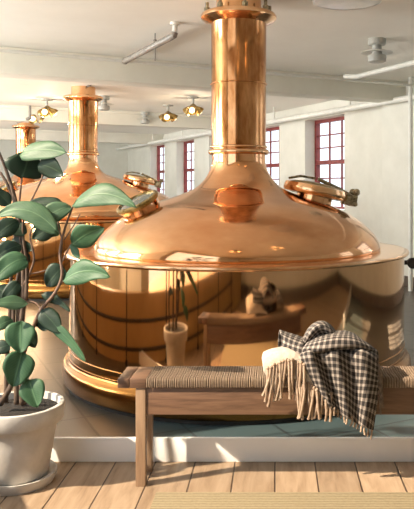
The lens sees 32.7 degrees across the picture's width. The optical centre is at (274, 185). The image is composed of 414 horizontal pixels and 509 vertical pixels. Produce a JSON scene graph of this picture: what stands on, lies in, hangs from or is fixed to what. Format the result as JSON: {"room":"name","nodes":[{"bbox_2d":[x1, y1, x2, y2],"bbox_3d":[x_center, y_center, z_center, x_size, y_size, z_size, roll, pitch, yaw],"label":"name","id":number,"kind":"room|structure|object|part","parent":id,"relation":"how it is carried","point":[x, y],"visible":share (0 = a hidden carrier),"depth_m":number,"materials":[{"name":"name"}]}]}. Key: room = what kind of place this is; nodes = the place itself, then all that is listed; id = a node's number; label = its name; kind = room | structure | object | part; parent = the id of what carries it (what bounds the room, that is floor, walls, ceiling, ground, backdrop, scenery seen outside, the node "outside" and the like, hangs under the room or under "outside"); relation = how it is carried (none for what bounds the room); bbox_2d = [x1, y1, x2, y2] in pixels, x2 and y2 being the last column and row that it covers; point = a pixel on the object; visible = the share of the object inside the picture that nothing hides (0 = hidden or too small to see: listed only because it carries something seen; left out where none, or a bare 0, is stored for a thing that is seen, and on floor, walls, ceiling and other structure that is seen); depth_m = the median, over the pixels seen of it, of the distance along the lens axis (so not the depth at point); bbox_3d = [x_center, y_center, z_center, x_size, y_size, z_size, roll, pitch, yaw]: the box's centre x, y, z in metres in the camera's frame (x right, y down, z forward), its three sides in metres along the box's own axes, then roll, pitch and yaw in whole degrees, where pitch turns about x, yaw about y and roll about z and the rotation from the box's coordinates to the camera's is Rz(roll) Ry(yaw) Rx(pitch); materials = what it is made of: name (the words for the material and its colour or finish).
{"room":"processing plant","nodes":[
{"label":"processing plant","id":0,"kind":"room"},
{"bbox_2d":[0,140,127,180],"bbox_3d":[-8.364,-0.025,20.242,8.900,2.750,0.200,0,0,-28],"label":"wall","id":1,"kind":"structure","parent":0,"point":[113,162],"depth_m":21.74,"materials":[{"name":"beige paint"}]},
{"bbox_2d":[0,0,413,133],"bbox_3d":[-3.079,-1.460,10.198,8.900,0.120,22.499,0,0,-28],"label":"ceiling","id":2,"kind":"structure","parent":0,"point":[304,37],"depth_m":6.69,"materials":[{"name":"paint"}]},
{"bbox_2d":[17,106,31,123],"bbox_3d":[-4.441,-1.262,12.393,0.060,0.276,0.559,0,0,-42],"label":"conduit","id":3,"kind":"object","parent":2,"relation":"hanging from","point":[29,117],"visible":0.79,"depth_m":12.19,"materials":[{"name":"white metal"}]},
{"bbox_2d":[29,114,43,123],"bbox_3d":[-4.252,-1.253,12.387,0.332,0.294,0.311,0,0,0],"label":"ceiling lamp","id":4,"kind":"object","parent":2,"relation":"attached to","point":[33,117],"visible":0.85,"depth_m":12.33,"materials":[{"name":"gold metal"}]},
{"bbox_2d":[37,98,57,116],"bbox_3d":[-3.668,-1.253,11.246,0.332,0.294,0.311,0,0,0],"label":"ceiling light","id":5,"kind":"object","parent":2,"relation":"attached to","point":[43,112],"visible":1,"depth_m":11.23,"materials":[{"name":"gold metal"}]},
{"bbox_2d":[98,95,113,110],"bbox_3d":[-2.660,-1.288,10.889,0.304,0.225,0.304,0,0,0],"label":"ceiling lamp","id":6,"kind":"object","parent":2,"relation":"attached to","point":[103,106],"visible":0.86,"depth_m":10.84,"materials":[{"name":"white metal"}]},
{"bbox_2d":[137,112,151,123],"bbox_3d":[-2.459,-1.288,13.243,0.304,0.225,0.304,0,0,0],"label":"ceiling lamp","id":7,"kind":"object","parent":2,"relation":"attached to","point":[144,120],"visible":1,"depth_m":13.18,"materials":[{"name":"white metal"}]},
{"bbox_2d":[122,21,180,63],"bbox_3d":[-1.207,-1.275,6.618,0.091,0.252,1.513,0,0,-30],"label":"conduit","id":8,"kind":"object","parent":2,"relation":"hanging from","point":[156,43],"visible":1,"depth_m":6.40,"materials":[{"name":"white metal"}]},
{"bbox_3d":[-1.098,-1.274,6.412,0.034,0.251,0.036,0,0,0],"label":"hanger rod","id":9,"kind":"part","parent":8,"relation":"part of","materials":[{"name":"white metal"}]},
{"bbox_2d":[159,104,177,121],"bbox_3d":[-1.849,-1.253,12.080,0.332,0.294,0.311,0,0,0],"label":"ceiling light","id":10,"kind":"object","parent":2,"relation":"attached to","point":[167,116],"visible":1,"depth_m":12.08,"materials":[{"name":"gold metal"}]},
{"bbox_2d":[183,96,203,115],"bbox_3d":[-1.289,-1.253,10.993,0.332,0.294,0.311,0,0,0],"label":"ceiling light","id":11,"kind":"object","parent":2,"relation":"attached to","point":[192,109],"visible":1,"depth_m":10.98,"materials":[{"name":"gold metal"}]},
{"bbox_2d":[116,94,413,149],"bbox_3d":[-1.111,-1.252,14.511,0.084,0.295,16.299,0,0,-28],"label":"pipe","id":12,"kind":"object","parent":2,"relation":"hanging from","point":[404,98],"visible":0.69,"depth_m":11.36,"materials":[{"name":"white metal"}]},
{"bbox_2d":[313,0,381,9],"bbox_3d":[0.500,-1.331,4.850,0.474,0.137,0.474,0,0,0],"label":"ceiling lamp","id":13,"kind":"object","parent":2,"relation":"attached to","point":[328,4],"visible":1,"depth_m":4.88,"materials":[{"name":"white ceramic"}]},
{"bbox_2d":[361,37,392,63],"bbox_3d":[0.971,-1.288,6.667,0.304,0.225,0.304,0,0,0],"label":"ceiling lamp","id":14,"kind":"object","parent":2,"relation":"attached to","point":[376,55],"visible":1,"depth_m":6.61,"materials":[{"name":"white metal"}]},
{"bbox_3d":[0.971,-1.281,6.667,0.304,0.028,0.304,0,0,0],"label":"lamp shade","id":15,"kind":"part","parent":14,"relation":"part of","materials":[{"name":"grey metal"}]},
{"bbox_2d":[343,60,413,78],"bbox_3d":[1.655,-1.330,6.934,0.124,0.140,3.314,0,0,-29],"label":"pipe","id":16,"kind":"object","parent":2,"relation":"hanging from","point":[408,63],"visible":1,"depth_m":7.80,"materials":[{"name":"white metal"}]},
{"bbox_2d":[0,286,413,508],"bbox_3d":[-3.900,1.410,10.200,24.200,0.120,27.600,0,0,0],"label":"floor","id":17,"kind":"structure","parent":0,"point":[75,485],"depth_m":3.36,"materials":[{"name":"brown wood"}]},
{"bbox_2d":[0,122,40,186],"bbox_3d":[-5.250,-0.025,14.750,3.423,2.750,3.423,0,0,0],"label":"kettle","id":18,"kind":"object","parent":17,"relation":"on","point":[25,132],"visible":0.1,"depth_m":14.55,"materials":[{"name":"orange metal"}]},
{"bbox_2d":[0,460,56,495],"bbox_3d":[-1.178,1.327,3.205,0.344,0.045,0.344,0,0,0],"label":"saucer","id":19,"kind":"object","parent":17,"relation":"on","point":[40,483],"visible":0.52,"depth_m":3.08,"materials":[{"name":"white ceramic"}]},
{"bbox_2d":[0,141,136,485],"bbox_3d":[-0.990,0.557,3.205,0.789,1.523,0.414,0,0,0],"label":"rubber plant","id":20,"kind":"object","parent":19,"relation":"on","point":[30,414],"visible":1,"depth_m":3.10,"materials":[{"name":"green plant"}]},
{"bbox_3d":[-1.185,0.841,3.142,0.121,0.291,0.047,0,0,-14],"label":"stem","id":21,"kind":"part","parent":20,"relation":"part of","materials":[{"name":"brown plant"}]},
{"bbox_3d":[-1.235,0.574,3.289,0.074,0.878,0.042,0,0,0],"label":"stem","id":22,"kind":"part","parent":20,"relation":"part of","materials":[{"name":"brown plant"}]},
{"bbox_3d":[-1.230,0.472,3.250,0.104,1.080,0.030,0,0,0],"label":"stem","id":23,"kind":"part","parent":20,"relation":"part of","materials":[{"name":"brown plant"}]},
{"bbox_3d":[-1.209,0.419,3.210,0.141,1.173,0.054,0,0,0],"label":"stem","id":24,"kind":"part","parent":20,"relation":"part of","materials":[{"name":"brown plant"}]},
{"bbox_3d":[-1.192,0.441,3.240,0.051,0.588,0.028,0,0,-22],"label":"stem","id":25,"kind":"part","parent":20,"relation":"part of","materials":[{"name":"brown plant"}]},
{"bbox_3d":[-1.141,0.319,3.194,0.035,0.402,0.029,0,0,0],"label":"stem","id":26,"kind":"part","parent":20,"relation":"part of","materials":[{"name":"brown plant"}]},
{"bbox_3d":[-1.178,1.155,3.205,0.414,0.327,0.414,0,0,0],"label":"pot","id":27,"kind":"part","parent":20,"relation":"part of","materials":[{"name":"white ceramic"}]},
{"bbox_2d":[0,86,169,300],"bbox_3d":[-2.720,-0.025,9.930,3.423,2.750,3.423,0,0,0],"label":"kettle","id":28,"kind":"object","parent":17,"relation":"on","point":[83,171],"visible":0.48,"depth_m":9.30,"materials":[{"name":"orange metal"}]},
{"bbox_2d":[0,223,112,283],"bbox_3d":[-2.720,0.814,9.930,3.342,0.752,3.342,0,0,0],"label":"kettle","id":29,"kind":"object","parent":28,"relation":"on","point":[46,252],"depth_m":8.27,"materials":[{"name":"orange metal"}]},
{"bbox_3d":[-1.927,-0.121,10.041,0.412,0.096,0.421,0,0,0],"label":"hatch lid","id":30,"kind":"part","parent":28,"relation":"part of","materials":[{"name":"gold metal"}]},
{"bbox_2d":[62,0,410,424],"bbox_3d":[-0.268,-0.025,5.180,2.508,2.750,2.508,0,0,0],"label":"kettle","id":31,"kind":"object","parent":17,"relation":"on","point":[211,273],"visible":0.92,"depth_m":4.30,"materials":[{"name":"orange metal"}]},
{"bbox_3d":[-0.960,0.106,4.864,0.247,0.130,0.256,0,0,0],"label":"hatch lid","id":32,"kind":"part","parent":31,"relation":"part of","materials":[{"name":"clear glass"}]},
{"bbox_3d":[0.312,0.002,5.261,0.412,0.096,0.421,0,0,0],"label":"hatch lid","id":33,"kind":"part","parent":31,"relation":"part of","materials":[{"name":"gold metal"}]},
{"bbox_2d":[118,366,413,486],"bbox_3d":[0.107,1.105,3.243,1.626,0.489,0.224,0,0,0],"label":"bench","id":34,"kind":"object","parent":17,"relation":"on","point":[160,390],"visible":0.6,"depth_m":3.15,"materials":[{"name":"brown wood"}]},
{"bbox_3d":[-0.604,1.129,3.163,0.045,0.443,0.045,0,0,0],"label":"leg","id":35,"kind":"part","parent":34,"relation":"part of","materials":[{"name":"brown wood"}]},
{"bbox_3d":[-0.604,1.129,3.322,0.045,0.443,0.045,0,0,0],"label":"leg","id":36,"kind":"part","parent":34,"relation":"part of","materials":[{"name":"brown wood"}]},
{"bbox_3d":[0.107,0.883,3.243,1.366,0.044,0.224,0,0,0],"label":"woven seat","id":37,"kind":"part","parent":34,"relation":"part of","materials":[{"name":"wicker"}]},
{"bbox_2d":[262,347,332,421],"bbox_3d":[0.097,0.886,3.192,0.318,0.310,0.250,0,0,0],"label":"throw","id":38,"kind":"object","parent":34,"relation":"on","point":[283,361],"visible":0.87,"depth_m":3.08,"materials":[{"name":"beige fabric"}]},
{"bbox_2d":[278,321,383,439],"bbox_3d":[0.248,0.877,3.198,0.489,0.504,0.315,0,0,0],"label":"throw","id":39,"kind":"object","parent":34,"relation":"on","point":[339,362],"visible":1,"depth_m":3.08,"materials":[{"name":"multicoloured fabric"}]},
{"bbox_2d":[150,492,413,508],"bbox_3d":[0.690,1.344,2.131,2.420,0.012,1.862,0,0,0],"label":"jute rug","id":40,"kind":"object","parent":17,"relation":"on","point":[162,500],"visible":1,"depth_m":2.98,"materials":[{"name":"beige wicker"}]},
{"bbox_2d":[404,77,413,290],"bbox_3d":[1.742,-0.025,8.935,0.180,2.750,0.190,0,0,0],"label":"riser pipe","id":41,"kind":"object","parent":17,"relation":"on","point":[410,262],"visible":1,"depth_m":8.98,"materials":[{"name":"metal"}]},
{"bbox_2d":[128,81,413,276],"bbox_3d":[0.629,-0.025,12.150,0.520,2.750,22.499,0,0,-28],"label":"wall","id":42,"kind":"structure","parent":0,"point":[375,138],"depth_m":10.91,"materials":[{"name":"beige paint"}]},
{"bbox_2d":[0,129,163,144],"bbox_3d":[-6.923,-1.270,17.181,8.600,0.260,0.420,0,0,-28],"label":"beam","id":43,"kind":"structure","parent":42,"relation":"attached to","point":[5,134],"depth_m":18.27,"materials":[{"name":"paint"}]},
{"bbox_2d":[0,105,210,129],"bbox_3d":[-4.422,-1.270,12.429,8.600,0.260,0.420,0,0,-28],"label":"beam","id":44,"kind":"structure","parent":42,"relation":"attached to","point":[8,113],"depth_m":13.03,"materials":[{"name":"paint"}]},
{"bbox_2d":[157,145,163,193],"bbox_3d":[-3.164,-0.375,19.561,0.310,1.550,1.250,0,0,-28],"label":"window","id":45,"kind":"structure","parent":42,"relation":"in","point":[159,171],"depth_m":20.10,"materials":[{"name":"red paint"}]},
{"bbox_2d":[184,140,193,192],"bbox_3d":[-2.139,-0.375,17.614,0.310,1.550,1.250,0,0,-28],"label":"window","id":46,"kind":"structure","parent":42,"relation":"in","point":[191,169],"depth_m":18.04,"materials":[{"name":"red paint"}]},
{"bbox_2d":[0,46,407,102],"bbox_3d":[-1.921,-1.270,7.677,8.600,0.260,0.420,0,0,-28],"label":"beam","id":47,"kind":"structure","parent":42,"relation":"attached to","point":[20,66],"depth_m":7.86,"materials":[{"name":"paint"}]},
{"bbox_2d":[0,49,413,86],"bbox_3d":[-1.023,-1.295,7.529,7.600,0.034,0.036,0,0,-28],"label":"trim","id":48,"kind":"structure","parent":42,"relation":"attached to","point":[1,50],"depth_m":7.46,"materials":[{"name":"white paint"}]},
{"bbox_2d":[266,127,278,179],"bbox_3d":[-0.090,-0.375,13.720,0.310,1.550,1.250,0,0,-28],"label":"window","id":49,"kind":"structure","parent":42,"relation":"in","point":[270,130],"depth_m":13.92,"materials":[{"name":"red paint"}]},
{"bbox_2d":[315,116,343,210],"bbox_3d":[0.934,-0.375,11.774,0.310,1.550,1.250,0,0,-28],"label":"window","id":50,"kind":"structure","parent":42,"relation":"in","point":[318,162],"depth_m":11.98,"materials":[{"name":"red paint"}]},
{"bbox_2d":[404,276,413,287],"bbox_3d":[0.483,1.280,12.073,0.250,0.140,22.500,0,0,-28],"label":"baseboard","id":51,"kind":"structure","parent":42,"relation":"attached to","point":[405,277],"depth_m":9.38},
{"bbox_3d":[-2.087,1.090,3.375,4.513,0.520,8.454,0,0,0],"label":"wall partition","id":52,"kind":"structure","parent":0,"visible":0},
{"bbox_2d":[50,437,413,461],"bbox_3d":[1.545,1.292,3.434,7.210,0.117,0.020,0,0,0],"label":"baseboard","id":53,"kind":"structure","parent":52,"relation":"attached to","point":[64,449],"depth_m":3.42,"materials":[{"name":"white paint"}]}
]}

